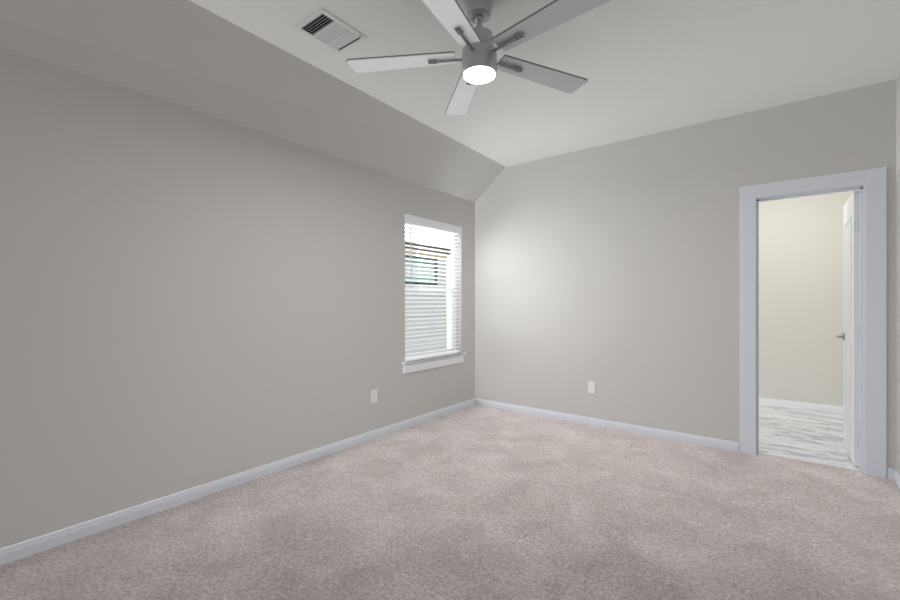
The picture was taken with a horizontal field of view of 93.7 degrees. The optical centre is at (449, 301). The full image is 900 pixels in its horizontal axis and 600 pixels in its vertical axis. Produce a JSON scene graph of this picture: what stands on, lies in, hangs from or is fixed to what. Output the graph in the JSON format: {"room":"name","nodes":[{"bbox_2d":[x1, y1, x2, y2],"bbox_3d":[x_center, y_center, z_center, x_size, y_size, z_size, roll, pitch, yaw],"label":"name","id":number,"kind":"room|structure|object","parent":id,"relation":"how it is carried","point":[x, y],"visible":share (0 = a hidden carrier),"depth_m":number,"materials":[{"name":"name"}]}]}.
{"room":"empty bedroom","nodes":[
{"label":"empty bedroom","id":0,"kind":"room"},
{"bbox_2d":[0,46,474,548],"bbox_3d":[-1.401,0.015,3.103,0.120,2.490,5.427,0,0,38],"label":"wall","id":1,"kind":"structure","parent":0,"point":[190,298],"depth_m":2.62,"materials":[{"name":"paint"}]},
{"bbox_2d":[371,389,376,402],"bbox_3d":[-0.701,0.872,3.901,0.008,0.118,0.072,0,0,38],"label":"outlet","id":2,"kind":"object","parent":1,"relation":"attached to","point":[373,392],"visible":1,"depth_m":3.89,"materials":[{"name":"white plastic"}]},
{"bbox_2d":[405,214,461,360],"bbox_3d":[-0.201,-0.142,4.639,0.123,1.485,0.962,0,0,38],"label":"blinds","id":3,"kind":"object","parent":1,"relation":"in","point":[411,220],"depth_m":4.65,"materials":[{"name":"white plastic"}]},
{"bbox_2d":[402,352,465,373],"bbox_3d":[-0.180,0.657,4.623,0.117,0.115,1.054,0,0,38],"label":"trim","id":4,"kind":"structure","parent":1,"relation":"attached to","point":[410,366],"depth_m":4.54,"materials":[{"name":"white wood"}]},
{"bbox_2d":[0,398,899,565],"bbox_3d":[0.112,1.223,2.005,3.616,0.074,5.307,0,0,38],"label":"baseboard","id":5,"kind":"structure","parent":1,"relation":"attached to","point":[20,550],"depth_m":3.08,"materials":[{"name":"white wood"}]},
{"bbox_2d":[0,0,504,201],"bbox_3d":[-1.147,-1.466,2.981,0.670,0.473,5.307,0,0,38],"label":"ceiling","id":6,"kind":"structure","parent":0,"point":[180,52],"depth_m":2.63,"materials":[{"name":"paint"}]},
{"bbox_2d":[0,404,899,599],"bbox_3d":[0.094,1.310,1.982,3.856,0.100,5.487,0,0,38],"label":"floor","id":7,"kind":"structure","parent":0,"point":[474,502],"depth_m":2.33,"materials":[{"name":"beige carpet"}]},
{"bbox_2d":[189,0,899,166],"bbox_3d":[0.285,-1.643,1.871,3.177,0.120,5.307,0,0,38],"label":"ceiling","id":8,"kind":"structure","parent":0,"point":[649,67],"depth_m":2.72,"materials":[{"name":"paint"}]},
{"bbox_2d":[293,7,367,53],"bbox_3d":[-0.696,-1.577,2.474,0.265,0.013,0.330,0,0,38],"label":"ceiling vent","id":9,"kind":"object","parent":8,"relation":"in","point":[321,25],"visible":1,"depth_m":2.46,"materials":[{"name":"white metal"}]},
{"bbox_2d":[346,0,610,114],"bbox_3d":[0.168,-1.389,2.193,1.366,0.388,1.383,0,0,38],"label":"fan","id":10,"kind":"object","parent":8,"relation":"hanging from","point":[480,65],"visible":1,"depth_m":2.18,"materials":[{"name":"grey metal"}]},
{"bbox_2d":[475,79,895,470],"bbox_3d":[1.775,-0.222,4.150,3.856,2.963,0.120,0,0,38],"label":"wall","id":11,"kind":"structure","parent":0,"point":[615,266],"depth_m":4.01,"materials":[{"name":"paint"}]},
{"bbox_2d":[588,381,594,393],"bbox_3d":[1.451,0.876,4.320,0.072,0.118,0.008,0,0,38],"label":"outlet","id":12,"kind":"object","parent":11,"relation":"attached to","point":[591,385],"visible":1,"depth_m":4.32,"materials":[{"name":"white plastic"}]},
{"bbox_2d":[740,167,886,477],"bbox_3d":[2.822,0.146,3.338,0.867,2.227,0.156,0,0,38],"label":"door frame","id":13,"kind":"structure","parent":11,"relation":"attached to","point":[871,183],"depth_m":3.12,"materials":[{"name":"white wood"}]},
{"bbox_2d":[835,190,859,465],"bbox_3d":[3.284,0.201,3.452,0.154,2.094,0.639,0,0,38],"label":"door","id":14,"kind":"structure","parent":11,"relation":"in","point":[851,335],"depth_m":3.27,"materials":[{"name":"white wood"}]},
{"bbox_2d":[759,191,851,406],"bbox_3d":[3.904,-0.222,5.280,1.636,2.963,0.120,0,0,38],"label":"wall","id":15,"kind":"structure","parent":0,"point":[801,239],"depth_m":4.99,"materials":[{"name":"beige paint"}]},
{"bbox_2d":[759,397,843,413],"bbox_3d":[3.282,1.223,4.384,1.512,0.074,2.058,0,0,38],"label":"baseboard","id":16,"kind":"structure","parent":15,"relation":"attached to","point":[803,405],"depth_m":4.98,"materials":[{"name":"white wood"}]},
{"bbox_2d":[759,404,859,470],"bbox_3d":[3.296,1.310,4.399,1.756,0.100,2.258,0,0,38],"label":"floor","id":17,"kind":"structure","parent":0,"point":[815,436],"depth_m":4.01,"materials":[{"name":"tile"}]},
{"bbox_2d":[896,72,899,473],"bbox_3d":[2.262,-0.222,1.729,0.120,2.963,7.745,0,0,38],"label":"wall","id":18,"kind":"structure","parent":0,"point":[898,76],"depth_m":2.93,"materials":[{"name":"paint"}]},
{"label":"outside","id":19,"kind":"structure","parent":0,"visible":0},
{"bbox_2d":[405,242,449,353],"bbox_3d":[-1.046,0.037,6.645,3.300,2.605,7.220,0,0,38],"label":"neighbor","id":20,"kind":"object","parent":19,"point":[427,333],"visible":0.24,"depth_m":9.61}
]}

